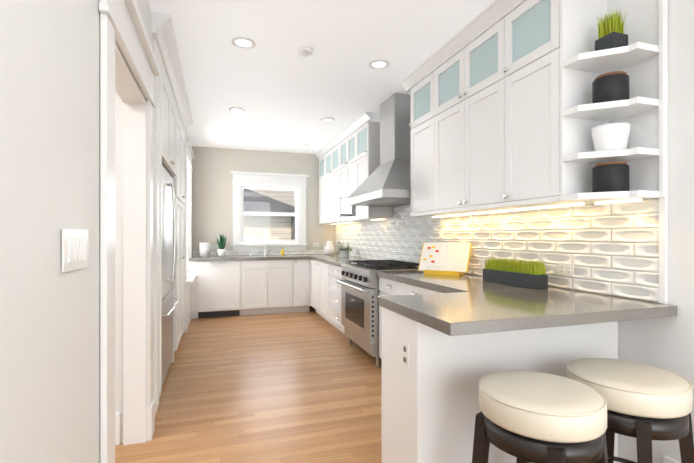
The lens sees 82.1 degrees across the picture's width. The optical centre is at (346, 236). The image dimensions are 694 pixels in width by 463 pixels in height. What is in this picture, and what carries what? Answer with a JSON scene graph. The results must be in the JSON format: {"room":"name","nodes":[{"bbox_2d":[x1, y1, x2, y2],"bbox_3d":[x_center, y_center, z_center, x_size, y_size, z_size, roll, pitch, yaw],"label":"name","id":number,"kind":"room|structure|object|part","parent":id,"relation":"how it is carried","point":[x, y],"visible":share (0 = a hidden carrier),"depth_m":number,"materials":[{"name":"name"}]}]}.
{"room":"kitchen","nodes":[
{"label":"kitchen","id":0,"kind":"room"},
{"bbox_2d":[0,0,190,462],"bbox_3d":[-1.433,-0.115,1.811,0.780,2.710,9.600,0,0,-18],"label":"wall","id":1,"kind":"structure","parent":0,"point":[49,192],"depth_m":1.03,"materials":[{"name":"paint"}]},
{"bbox_2d":[62,229,88,271],"bbox_3d":[-0.814,0.039,1.190,0.010,0.119,0.228,0,0,-18],"label":"switch plate","id":2,"kind":"object","parent":1,"relation":"attached to","point":[75,248],"visible":0.98,"depth_m":1.17,"materials":[{"name":"white plastic"}]},
{"bbox_2d":[99,0,159,462],"bbox_3d":[-1.109,0.082,1.979,0.180,2.315,1.190,0,0,-18],"label":"door frame","id":3,"kind":"structure","parent":1,"relation":"attached to","point":[122,25],"depth_m":2.35,"materials":[{"name":"white wood"}]},
{"bbox_2d":[163,55,178,178],"bbox_3d":[-1.835,-0.960,3.323,0.664,0.740,1.075,0,0,-18],"label":"upper cabinet","id":4,"kind":"object","parent":1,"relation":"attached to","point":[173,121],"depth_m":3.44,"materials":[{"name":"white wood"}]},
{"bbox_2d":[184,139,195,332],"bbox_3d":[-2.274,-0.002,5.649,0.220,2.485,1.210,0,0,-18],"label":"window","id":5,"kind":"structure","parent":1,"relation":"in","point":[189,157],"depth_m":5.63,"materials":[{"name":"white wood"}]},
{"bbox_3d":[-2.324,-0.232,5.633,0.075,1.581,0.866,0,0,-18],"label":"left window sash","id":6,"kind":"part","parent":5,"relation":"part of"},
{"bbox_2d":[115,91,122,442],"bbox_3d":[-2.582,-0.115,2.050,2.580,2.710,0.120,0,0,-18],"label":"wall","id":7,"kind":"structure","parent":0,"point":[118,254],"depth_m":2.38,"materials":[{"name":"paint"}]},
{"bbox_2d":[115,412,119,444],"bbox_3d":[-2.570,1.145,1.978,2.560,0.190,0.017,0,0,-18],"label":"baseboard","id":8,"kind":"structure","parent":7,"relation":"attached to","point":[117,415],"depth_m":2.36,"materials":[{"name":"white wood"}]},
{"bbox_2d":[115,306,381,462],"bbox_3d":[-1.033,1.270,1.940,5.460,0.060,10.200,0,0,-18],"label":"floor","id":9,"kind":"structure","parent":0,"point":[298,387],"depth_m":3.06,"materials":[{"name":"brown wood"}]},
{"bbox_2d":[152,35,162,414],"bbox_3d":[-1.638,-0.045,2.713,0.664,2.570,0.243,0,0,-18],"label":"tall cabinet","id":10,"kind":"object","parent":9,"relation":"on","point":[157,47],"depth_m":2.70,"materials":[{"name":"white wood"}]},
{"bbox_2d":[162,165,178,385],"bbox_3d":[-1.801,0.331,3.334,0.696,1.793,1.025,0,0,-18],"label":"fridge","id":11,"kind":"object","parent":9,"relation":"on","point":[169,224],"visible":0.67,"depth_m":3.40,"materials":[{"name":"silver metal"}]},
{"bbox_2d":[172,111,186,361],"bbox_3d":[-2.167,-0.045,4.349,0.664,2.570,1.118,0,0,-18],"label":"tall cabinet","id":12,"kind":"object","parent":9,"relation":"on","point":[178,288],"depth_m":4.40,"materials":[{"name":"white wood"}]},
{"bbox_2d":[189,260,244,317],"bbox_3d":[-2.054,0.807,6.328,0.810,0.866,0.617,0,0,-18],"label":"base cabinet","id":13,"kind":"object","parent":9,"relation":"on","point":[234,288],"depth_m":6.05,"materials":[{"name":"white wood"}]},
{"bbox_2d":[245,260,288,314],"bbox_3d":[-1.345,0.807,6.557,0.954,0.866,0.617,0,0,-18],"label":"base cabinet","id":14,"kind":"object","parent":9,"relation":"on","point":[266,281],"depth_m":6.27,"materials":[{"name":"white wood"}]},
{"bbox_2d":[189,254,308,260],"bbox_3d":[-1.579,0.350,6.467,1.800,0.049,0.644,0,0,-18],"label":"countertop","id":15,"kind":"structure","parent":14,"relation":"on","point":[303,256],"depth_m":6.22,"materials":[{"name":"stone"}]},
{"bbox_2d":[199,243,209,256],"bbox_3d":[-2.259,0.214,6.316,0.165,0.220,0.165,0,0,-18],"label":"lantern","id":16,"kind":"object","parent":15,"relation":"on","point":[204,249],"visible":1,"depth_m":6.24,"materials":[{"name":"white ceramic"}]},
{"bbox_2d":[217,234,225,255],"bbox_3d":[-2.018,0.125,6.407,0.151,0.398,0.175,0,0,-18],"label":"snake plant","id":17,"kind":"object","parent":15,"relation":"on","point":[221,245],"visible":1,"depth_m":6.36,"materials":[{"name":"green plant"}]},
{"bbox_2d":[250,230,268,254],"bbox_3d":[-1.461,0.113,6.696,0.331,0.422,0.203,0,0,-18],"label":"faucet","id":18,"kind":"object","parent":15,"relation":"on","point":[265,244],"visible":1,"depth_m":6.77,"materials":[{"name":"silver metal"}]},
{"bbox_2d":[246,255,285,256],"bbox_3d":[-1.320,0.350,6.566,0.676,0.042,0.376,0,0,-18],"label":"sink","id":19,"kind":"object","parent":15,"relation":"in","point":[262,256],"visible":0.06,"depth_m":6.73,"materials":[{"name":"silver metal"}]},
{"bbox_2d":[289,259,308,312],"bbox_3d":[-0.837,0.807,6.683,0.369,0.866,0.690,0,0,-18],"label":"base cabinet","id":20,"kind":"object","parent":9,"relation":"on","point":[298,268],"depth_m":6.43,"materials":[{"name":"white wood"}]},
{"bbox_2d":[309,259,316,312],"bbox_3d":[-0.221,0.807,6.277,0.640,0.866,0.648,0,0,-18],"label":"base cabinet","id":21,"kind":"object","parent":9,"relation":"on","point":[312,264],"depth_m":6.30,"materials":[{"name":"white wood"}]},
{"bbox_2d":[317,261,324,318],"bbox_3d":[-0.052,0.807,5.793,0.617,0.866,0.617,0,0,-18],"label":"base cabinet","id":22,"kind":"object","parent":9,"relation":"on","point":[320,266],"depth_m":5.83,"materials":[{"name":"white wood"}]},
{"bbox_2d":[325,263,343,333],"bbox_3d":[0.162,0.807,5.129,0.617,0.866,0.904,0,0,-18],"label":"base cabinet","id":23,"kind":"object","parent":9,"relation":"on","point":[332,273],"depth_m":5.20,"materials":[{"name":"white wood"}]},
{"bbox_2d":[309,254,371,266],"bbox_3d":[-0.113,0.350,5.922,0.654,0.049,2.583,0,0,-18],"label":"countertop","id":24,"kind":"structure","parent":23,"relation":"on","point":[334,259],"depth_m":5.79,"materials":[{"name":"stone"}]},
{"bbox_2d":[323,241,334,254],"bbox_3d":[-0.317,0.206,6.922,0.216,0.236,0.184,0,0,-18],"label":"pitcher","id":25,"kind":"object","parent":24,"relation":"on","point":[329,248],"visible":1,"depth_m":6.87,"materials":[{"name":"white ceramic"}]},
{"bbox_2d":[334,241,354,257],"bbox_3d":[-0.037,0.197,6.035,0.376,0.255,0.384,0,0,-18],"label":"plant pot","id":26,"kind":"object","parent":24,"relation":"on","point":[344,253],"visible":1,"depth_m":6.00,"materials":[{"name":"white ceramic"}]},
{"bbox_2d":[336,260,418,366],"bbox_3d":[0.367,0.760,4.232,0.746,0.960,0.920,0,0,-18],"label":"range","id":27,"kind":"object","parent":9,"relation":"on","point":[359,283],"visible":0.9,"depth_m":3.96,"materials":[{"name":"silver metal"}]},
{"bbox_2d":[377,277,396,358],"bbox_3d":[0.671,0.807,3.556,0.617,0.866,0.547,0,0,-18],"label":"base cabinet","id":28,"kind":"object","parent":9,"relation":"on","point":[387,287],"depth_m":3.63,"materials":[{"name":"white wood"}]},
{"bbox_2d":[397,282,424,294],"bbox_3d":[0.810,0.807,3.125,0.617,0.866,0.601,0,0,-18],"label":"base cabinet","id":29,"kind":"object","parent":9,"relation":"on","point":[402,288],"depth_m":3.15,"materials":[{"name":"white wood"}]},
{"bbox_2d":[425,289,439,293],"bbox_3d":[0.949,0.807,2.695,0.617,0.866,0.547,0,0,-18],"label":"base cabinet","id":30,"kind":"object","parent":9,"relation":"on","point":[427,291],"depth_m":2.82,"materials":[{"name":"white wood"}]},
{"bbox_2d":[376,270,676,324],"bbox_3d":[0.901,0.349,2.785,0.654,0.049,2.156,0,0,-18],"label":"countertop","id":31,"kind":"structure","parent":30,"relation":"on","point":[591,308],"depth_m":2.11,"materials":[{"name":"stone"}]},
{"bbox_2d":[418,242,471,275],"bbox_3d":[0.822,0.189,3.380,0.430,0.271,0.151,0,0,34],"label":"cookbook stand","id":32,"kind":"object","parent":31,"relation":"on","point":[444,258],"visible":1,"depth_m":3.36,"materials":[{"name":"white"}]},
{"bbox_2d":[483,257,547,288],"bbox_3d":[1.112,0.233,2.679,0.101,0.181,0.515,0,0,-18],"label":"planter","id":33,"kind":"object","parent":31,"relation":"on","point":[528,274],"visible":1,"depth_m":2.60,"materials":[{"name":"stone"}]},
{"bbox_2d":[560,0,667,303],"bbox_3d":[1.291,-0.571,1.988,0.402,1.790,0.316,0,0,-18],"label":"open shelf unit","id":34,"kind":"object","parent":31,"relation":"on","point":[641,59],"visible":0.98,"depth_m":2.02,"materials":[{"name":"white wood"}]},
{"bbox_2d":[592,71,628,102],"bbox_3d":[1.326,-0.731,2.005,0.156,0.148,0.156,0,0,-18],"label":"canister","id":35,"kind":"object","parent":34,"relation":"in","point":[610,86],"visible":0.69,"depth_m":1.94,"materials":[{"name":"black ceramic"}]},
{"bbox_2d":[592,161,628,191],"bbox_3d":[1.326,-0.292,2.005,0.156,0.148,0.156,0,0,-18],"label":"canister","id":36,"kind":"object","parent":34,"relation":"in","point":[610,176],"visible":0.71,"depth_m":1.94,"materials":[{"name":"black ceramic"}]},
{"bbox_2d":[591,123,630,150],"bbox_3d":[1.326,-0.483,2.005,0.172,0.128,0.172,0,0,-18],"label":"bowl","id":37,"kind":"object","parent":34,"relation":"in","point":[611,136],"visible":0.75,"depth_m":1.94,"materials":[{"name":"white ceramic"}]},
{"bbox_2d":[595,9,627,50],"bbox_3d":[1.331,-1.026,2.008,0.120,0.225,0.114,0,0,-18],"label":"potted plant","id":38,"kind":"object","parent":34,"relation":"in","point":[611,29],"visible":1,"depth_m":1.97,"materials":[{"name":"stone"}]},
{"bbox_2d":[382,307,617,462],"bbox_3d":[0.817,0.807,2.144,1.207,0.866,0.410,0,0,-18],"label":"base cabinet","id":39,"kind":"object","parent":9,"relation":"on","point":[431,377],"visible":0.58,"depth_m":1.87,"materials":[{"name":"white wood"}]},
{"bbox_2d":[379,290,576,335],"bbox_3d":[0.546,0.349,1.906,0.563,0.049,0.703,0,0,-18],"label":"countertop","id":40,"kind":"structure","parent":39,"relation":"on","point":[466,304],"depth_m":1.72,"materials":[{"name":"stone"}]},
{"bbox_2d":[472,370,607,462],"bbox_3d":[0.719,0.903,1.493,0.483,0.677,0.483,0,0,-18],"label":"stool","id":41,"kind":"object","parent":9,"relation":"on","point":[523,416],"visible":1,"depth_m":1.36,"materials":[{"name":"beige leather"}]},
{"bbox_2d":[566,358,693,462],"bbox_3d":[1.163,0.903,1.665,0.450,0.677,0.450,0,0,-18],"label":"stool","id":42,"kind":"object","parent":9,"relation":"on","point":[647,404],"visible":0.81,"depth_m":1.51,"materials":[{"name":"beige leather"}]},
{"bbox_2d":[191,146,335,255],"bbox_3d":[-1.819,-0.115,6.810,3.360,2.710,0.150,0,0,-18],"label":"wall","id":43,"kind":"structure","parent":0,"point":[212,199],"depth_m":6.68,"materials":[{"name":"paint"}]},
{"bbox_2d":[210,245,217,249],"bbox_3d":[-2.201,0.186,6.601,0.118,0.078,0.007,0,0,-18],"label":"electrical outlet","id":44,"kind":"object","parent":43,"relation":"attached to","point":[213,247],"visible":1,"depth_m":6.60,"materials":[{"name":"white plastic"}]},
{"bbox_2d":[193,250,334,255],"bbox_3d":[-1.365,0.288,6.867,2.420,0.072,0.014,0,0,-18],"label":"backsplash","id":45,"kind":"structure","parent":43,"relation":"attached to","point":[287,252],"depth_m":6.86,"materials":[{"name":"white tile"}]},
{"bbox_2d":[230,171,308,250],"bbox_3d":[-1.338,-0.417,6.931,1.330,1.335,0.215,0,0,-18],"label":"window","id":46,"kind":"structure","parent":43,"relation":"in","point":[240,179],"depth_m":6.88,"materials":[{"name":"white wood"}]},
{"bbox_3d":[-1.344,-0.377,6.950,0.986,0.971,0.075,0,0,-18],"label":"back window sash","id":47,"kind":"part","parent":46,"relation":"part of","materials":[{"name":"white wood"}]},
{"bbox_2d":[148,0,494,153],"bbox_3d":[-1.033,-1.520,1.941,5.460,0.100,10.200,0,0,-18],"label":"ceiling","id":48,"kind":"structure","parent":0,"point":[279,90],"depth_m":3.31,"materials":[{"name":"paint"}]},
{"bbox_2d":[229,107,243,112],"bbox_3d":[-1.281,-1.464,4.625,0.176,0.010,0.176,0,0,-18],"label":"recessed light","id":49,"kind":"object","parent":48,"relation":"in","point":[235,109],"visible":1,"depth_m":4.61,"materials":[{"name":"white"}]},
{"bbox_2d":[232,37,255,48],"bbox_3d":[-0.783,-1.464,3.020,0.176,0.010,0.176,0,0,-18],"label":"recessed light","id":50,"kind":"object","parent":48,"relation":"in","point":[244,42],"visible":1,"depth_m":3.01,"materials":[{"name":"white"}]},
{"bbox_2d":[297,46,312,56],"bbox_3d":[-0.330,-1.455,3.146,0.130,0.029,0.130,0,0,-18],"label":"smoke detector","id":51,"kind":"object","parent":48,"relation":"attached to","point":[305,51],"visible":0.96,"depth_m":3.11,"materials":[{"name":"white plastic"}]},
{"bbox_2d":[321,118,334,121],"bbox_3d":[-0.243,-1.464,5.023,0.176,0.010,0.176,0,0,-18],"label":"recessed light","id":52,"kind":"object","parent":48,"relation":"in","point":[327,119],"visible":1,"depth_m":5.01,"materials":[{"name":"white"}]},
{"bbox_2d":[369,59,388,68],"bbox_3d":[0.273,-1.464,3.393,0.176,0.010,0.176,0,0,-18],"label":"recessed light","id":53,"kind":"object","parent":48,"relation":"in","point":[379,64],"visible":1,"depth_m":3.39,"materials":[{"name":"white"}]},
{"bbox_2d":[336,0,693,462],"bbox_3d":[1.336,-0.115,2.707,0.120,2.710,10.200,0,0,-18],"label":"wall","id":54,"kind":"structure","parent":0,"point":[666,343],"depth_m":1.86,"materials":[{"name":"paint"}]},
{"bbox_2d":[318,151,337,224],"bbox_3d":[-0.280,-0.841,6.968,0.327,1.251,0.491,0,0,-18],"label":"upper cabinet","id":55,"kind":"object","parent":54,"relation":"attached to","point":[319,152],"depth_m":7.05,"materials":[{"name":"white wood"}]},
{"bbox_2d":[322,139,361,222],"bbox_3d":[-0.097,-0.841,6.402,0.327,1.251,0.914,0,0,-18],"label":"upper cabinet","id":56,"kind":"object","parent":54,"relation":"attached to","point":[331,205],"depth_m":6.33,"materials":[{"name":"white wood"}]},
{"bbox_2d":[338,127,353,198],"bbox_3d":[0.159,-1.013,5.610,0.327,0.906,0.750,0,0,-18],"label":"upper cabinet","id":57,"kind":"object","parent":54,"relation":"attached to","point":[348,156],"depth_m":5.59,"materials":[{"name":"white wood"}]},
{"bbox_2d":[341,197,355,219],"bbox_3d":[0.149,-0.389,5.607,0.294,0.311,0.700,0,0,-18],"label":"microwave","id":58,"kind":"object","parent":57,"relation":"in","point":[348,212],"visible":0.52,"depth_m":5.61,"materials":[{"name":"silver metal"}]},
{"bbox_2d":[354,112,392,220],"bbox_3d":[0.344,-0.841,5.039,0.327,1.251,0.450,0,0,-18],"label":"upper cabinet","id":59,"kind":"object","parent":54,"relation":"attached to","point":[366,132],"depth_m":4.86,"materials":[{"name":"white wood"}]},
{"bbox_2d":[347,93,410,206],"bbox_3d":[0.439,-0.911,4.261,0.590,1.110,1.070,0,0,-18],"label":"range hood","id":60,"kind":"object","parent":54,"relation":"attached to","point":[386,182],"visible":0.79,"depth_m":4.10,"materials":[{"name":"silver metal"}]},
{"bbox_2d":[408,64,459,215],"bbox_3d":[0.825,-0.840,3.551,0.327,1.252,0.489,0,0,-18],"label":"upper cabinet","id":61,"kind":"object","parent":54,"relation":"attached to","point":[418,82],"depth_m":3.56,"materials":[{"name":"white wood"}]},
{"bbox_2d":[428,8,515,211],"bbox_3d":[1.014,-0.840,2.968,0.327,1.252,0.977,0,0,-18],"label":"upper cabinet","id":62,"kind":"object","parent":54,"relation":"attached to","point":[483,86],"depth_m":2.90,"materials":[{"name":"white wood"}]},
{"bbox_2d":[336,198,658,302],"bbox_3d":[0.656,-0.038,4.581,0.014,0.724,5.575,0,0,-18],"label":"backsplash","id":63,"kind":"structure","parent":54,"relation":"attached to","point":[610,249],"depth_m":2.52,"materials":[{"name":"white tile"}]},
{"bbox_2d":[557,263,573,276],"bbox_3d":[1.339,0.205,2.439,0.007,0.078,0.118,0,0,-18],"label":"electrical outlet","id":64,"kind":"object","parent":63,"relation":"attached to","point":[565,269],"visible":1,"depth_m":2.44,"materials":[{"name":"white plastic"}]},
{"bbox_2d":[496,0,587,207],"bbox_3d":[1.202,-0.840,2.384,0.327,1.252,0.489,0,0,-18],"label":"upper cabinet","id":65,"kind":"object","parent":54,"relation":"attached to","point":[527,31],"depth_m":2.32,"materials":[{"name":"white wood"}]},
{"bbox_2d":[663,455,679,462],"bbox_3d":[2.133,1.145,0.013,0.015,0.190,3.985,0,0,-18],"label":"baseboard","id":66,"kind":"structure","parent":54,"relation":"attached to","point":[666,459],"depth_m":1.88,"materials":[{"name":"white wood"}]}
]}

